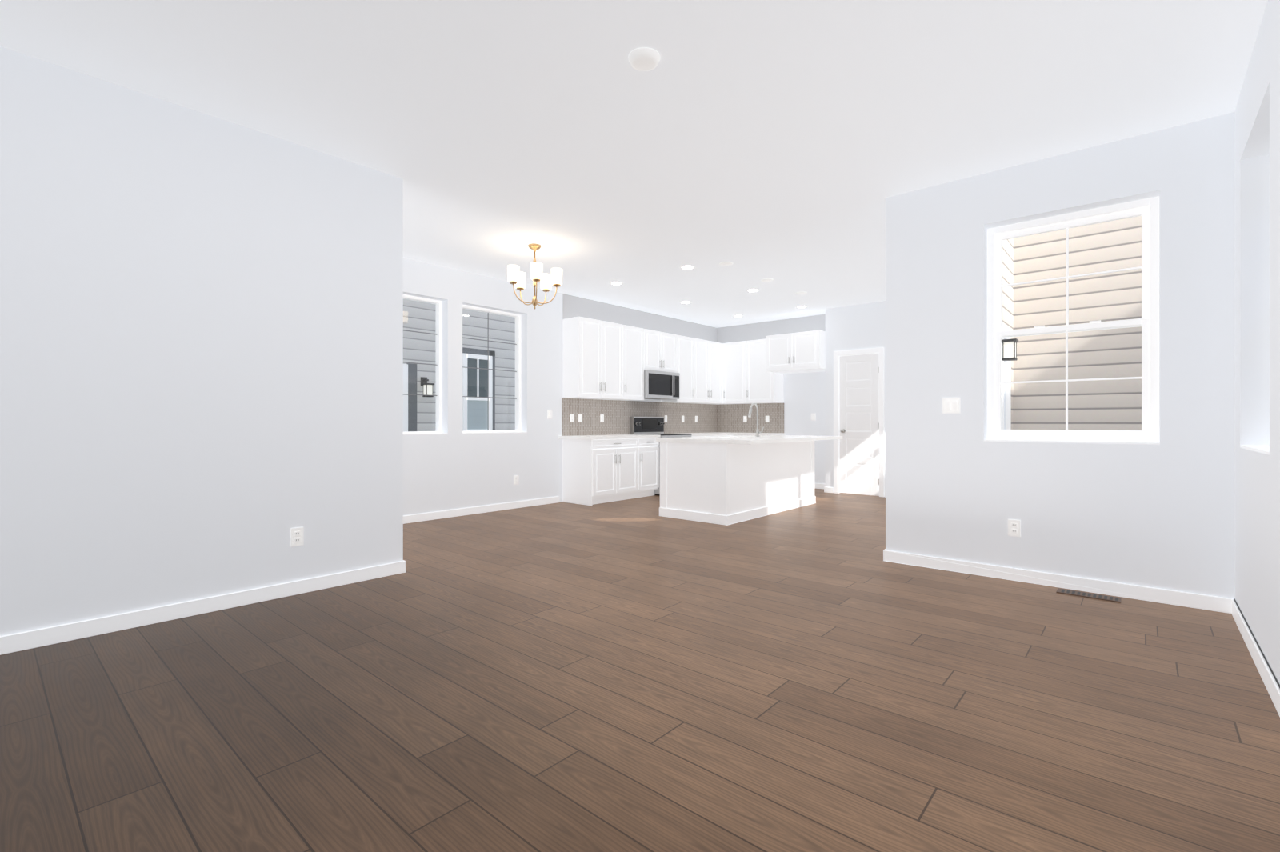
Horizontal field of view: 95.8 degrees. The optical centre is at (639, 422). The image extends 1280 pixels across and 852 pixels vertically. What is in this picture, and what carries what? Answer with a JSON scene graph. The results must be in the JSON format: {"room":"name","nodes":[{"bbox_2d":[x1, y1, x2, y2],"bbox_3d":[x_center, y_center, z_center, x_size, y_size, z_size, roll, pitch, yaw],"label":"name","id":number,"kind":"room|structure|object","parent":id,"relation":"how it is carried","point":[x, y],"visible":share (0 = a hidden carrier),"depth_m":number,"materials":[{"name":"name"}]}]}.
{"room":"empty living room","nodes":[
{"label":"empty living room","id":0,"kind":"room"},
{"bbox_2d":[0,0,1267,327],"bbox_3d":[0.028,-1.935,4.347,6.900,0.300,12.240,0,0,41],"label":"ceiling","id":1,"kind":"structure","parent":0,"point":[768,138],"depth_m":3.17,"materials":[{"name":"white paint"}]},
{"bbox_2d":[507,243,562,309],"bbox_3d":[-1.079,-1.462,5.848,0.524,0.645,0.540,0,0,41],"label":"chandelier","id":2,"kind":"object","parent":1,"relation":"hanging from","point":[516,278],"visible":1,"depth_m":5.79,"materials":[{"name":"white glass"}]},
{"bbox_2d":[628,47,659,71],"bbox_3d":[0.021,-1.768,2.830,0.156,0.034,0.156,0,0,41],"label":"smoke detector","id":3,"kind":"object","parent":1,"relation":"attached to","point":[642,58],"visible":1,"depth_m":2.80,"materials":[{"name":"white plastic"}]},
{"bbox_2d":[0,488,1279,851],"bbox_3d":[0.028,1.130,4.347,6.900,0.060,12.240,0,0,41],"label":"floor","id":4,"kind":"structure","parent":0,"point":[617,676],"depth_m":2.22,"materials":[{"name":"brown wood"}]},
{"bbox_2d":[630,416,691,495],"bbox_3d":[0.367,0.505,9.106,0.703,1.190,0.754,0,0,41],"label":"stove","id":5,"kind":"object","parent":4,"relation":"on","point":[638,425],"visible":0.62,"depth_m":9.13,"materials":[{"name":"silver metal"}]},
{"bbox_2d":[558,397,785,505],"bbox_3d":[0.696,0.381,8.975,1.400,1.438,3.935,0,0,41],"label":"base cabinet","id":6,"kind":"object","parent":4,"relation":"on","point":[602,462],"depth_m":8.40,"materials":[{"name":"white wood"}]},
{"bbox_2d":[656,435,842,525],"bbox_3d":[1.459,0.642,7.299,1.274,0.915,2.425,0,0,41],"label":"kitchen island","id":7,"kind":"object","parent":4,"relation":"on","point":[722,480],"visible":0.99,"depth_m":6.62,"materials":[{"name":"white wood"}]},
{"bbox_2d":[748,402,763,436],"bbox_3d":[1.474,-0.034,7.360,0.118,0.436,0.248,0,0,41],"label":"gooseneck faucet","id":8,"kind":"object","parent":7,"relation":"on","point":[758,432],"visible":1,"depth_m":7.43,"materials":[{"name":"silver metal"}]},
{"bbox_2d":[1056,588,1120,602],"bbox_3d":[2.845,1.097,3.672,0.320,0.006,0.105,0,0,41],"label":"floor vent","id":9,"kind":"object","parent":4,"relation":"in","point":[1111,598],"visible":1,"depth_m":3.65,"materials":[{"name":"brown"}]},
{"bbox_2d":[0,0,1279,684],"bbox_3d":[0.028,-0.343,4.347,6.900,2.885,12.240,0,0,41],"label":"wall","id":10,"kind":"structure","parent":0,"point":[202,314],"depth_m":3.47,"materials":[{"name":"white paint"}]},
{"bbox_2d":[290,527,303,546],"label":"outlet","id":11,"kind":"object","parent":10,"relation":"attached to","point":[296,534],"depth_m":3.70,"materials":[{"name":"white plastic"}]},
{"bbox_2d":[403,294,447,435],"bbox_3d":[-2.615,-0.642,6.397,0.216,1.559,0.950,0,0,41],"label":"window","id":12,"kind":"structure","parent":10,"relation":"in","point":[438,334],"depth_m":6.75,"materials":[{"name":"white plastic"}]},
{"bbox_2d":[462,304,527,433],"bbox_3d":[-1.867,-0.642,7.258,0.216,1.559,0.950,0,0,41],"label":"window","id":13,"kind":"structure","parent":10,"relation":"in","point":[518,317],"depth_m":7.61,"materials":[{"name":"white plastic"}]},
{"bbox_2d":[513,475,518,484],"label":"outlet","id":14,"kind":"object","parent":10,"relation":"attached to","point":[515,478],"depth_m":7.41,"materials":[{"name":"white plastic"}]},
{"bbox_2d":[547,409,551,418],"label":"light switch","id":15,"kind":"object","parent":10,"relation":"attached to","point":[549,412],"depth_m":7.82,"materials":[{"name":"white plastic"}]},
{"bbox_2d":[569,413,573,422],"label":"outlet","id":16,"kind":"object","parent":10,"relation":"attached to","point":[571,416],"depth_m":8.11,"materials":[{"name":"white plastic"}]},
{"bbox_2d":[578,414,582,422],"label":"outlet","id":17,"kind":"object","parent":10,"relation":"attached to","point":[580,416],"depth_m":8.23,"materials":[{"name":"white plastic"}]},
{"bbox_2d":[600,414,603,422],"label":"outlet","id":18,"kind":"object","parent":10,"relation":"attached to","point":[602,416],"depth_m":8.56,"materials":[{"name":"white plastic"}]},
{"bbox_2d":[0,483,1279,716],"bbox_3d":[0.028,1.054,4.347,6.466,0.092,11.806,0,0,41],"label":"baseboard","id":19,"kind":"structure","parent":10,"relation":"attached to","point":[27,640],"depth_m":3.53,"materials":[{"name":"white wood"}]},
{"bbox_2d":[563,316,825,403],"bbox_3d":[1.059,-0.886,8.711,2.290,1.091,3.852,0,0,41],"label":"upper cabinets","id":20,"kind":"object","parent":10,"relation":"attached to","point":[602,359],"visible":0.99,"depth_m":9.15,"materials":[{"name":"white wood"}]},
{"bbox_2d":[644,369,679,399],"bbox_3d":[0.254,-0.588,9.191,0.420,0.426,0.805,0,0,41],"label":"microwave","id":21,"kind":"object","parent":20,"relation":"attached to","point":[658,385],"visible":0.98,"depth_m":9.03,"materials":[{"name":"silver metal"}]},
{"bbox_2d":[743,416,747,422],"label":"outlet","id":22,"kind":"object","parent":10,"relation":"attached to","point":[745,418],"depth_m":10.50,"materials":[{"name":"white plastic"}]},
{"bbox_2d":[765,416,769,422],"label":"outlet","id":23,"kind":"object","parent":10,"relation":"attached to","point":[767,418],"depth_m":10.20,"materials":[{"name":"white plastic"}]},
{"bbox_2d":[811,413,815,420],"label":"outlet","id":24,"kind":"object","parent":10,"relation":"attached to","point":[813,415],"depth_m":9.67,"materials":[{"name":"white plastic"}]},
{"bbox_2d":[833,347,883,497],"bbox_3d":[3.339,-0.002,8.793,0.754,2.204,0.134,0,0,41],"label":"door frame","id":25,"kind":"structure","parent":10,"relation":"in","point":[873,350],"depth_m":8.79,"materials":[{"name":"white wood"}]},
{"bbox_2d":[839,353,879,495],"bbox_3d":[3.302,0.032,8.748,0.600,2.116,0.111,0,0,41],"label":"door","id":26,"kind":"structure","parent":10,"relation":"in","point":[859,374],"depth_m":8.76,"materials":[{"name":"white wood"}]},
{"bbox_2d":[942,397,959,413],"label":"light switch","id":27,"kind":"object","parent":10,"relation":"attached to","point":[950,405],"depth_m":4.28,"materials":[{"name":"white plastic"}]},
{"bbox_2d":[1001,238,1018,429],"bbox_3d":[3.713,-2.620,6.093,0.254,7.560,4.126,0,0,41],"label":"cladding","id":28,"kind":"object","parent":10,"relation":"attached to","point":[1010,344],"visible":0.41,"depth_m":7.43,"materials":[{"name":"beige wood"}]},
{"bbox_2d":[1008,519,1020,536],"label":"outlet","id":29,"kind":"object","parent":10,"relation":"attached to","point":[1014,526],"depth_m":4.02,"materials":[{"name":"white plastic"}]},
{"bbox_2d":[984,196,1159,444],"bbox_3d":[2.892,-0.642,3.924,0.940,1.558,0.216,0,0,41],"label":"living room window","id":30,"kind":"structure","parent":10,"relation":"in","point":[1148,209],"depth_m":3.89,"materials":[{"name":"white plastic"}]},
{"bbox_2d":[1240,444,1269,454],"bbox_3d":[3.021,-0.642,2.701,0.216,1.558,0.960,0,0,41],"label":"window sill","id":31,"kind":"structure","parent":10,"relation":"in","point":[1262,449],"depth_m":2.82,"materials":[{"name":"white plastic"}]},
{"bbox_2d":[562,293,825,343],"bbox_3d":[1.059,-1.608,8.712,2.292,0.352,3.856,0,0,41],"label":"soffit","id":32,"kind":"structure","parent":0,"point":[573,306],"depth_m":9.73,"materials":[{"name":"white paint"}]},
{"label":"outside","id":33,"kind":"structure","parent":0,"visible":0},
{"bbox_3d":[0.259,1.191,6.398,36.000,0.059,38.000,0,0,41],"label":"ground","id":34,"kind":"structure","parent":33,"visible":0},
{"bbox_2d":[403,299,515,431],"bbox_3d":[-3.187,-2.620,10.715,0.535,7.560,28.000,0,0,41],"label":"neighboring building","id":35,"kind":"structure","parent":34,"relation":"on","point":[419,411],"depth_m":10.65,"materials":[{"name":"grey wood"}]},
{"bbox_2d":[1013,216,1141,430],"bbox_3d":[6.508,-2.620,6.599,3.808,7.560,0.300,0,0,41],"label":"neighboring building","id":36,"kind":"structure","parent":34,"relation":"on","point":[1097,405],"depth_m":7.27,"materials":[{"name":"beige wood"}]}
]}

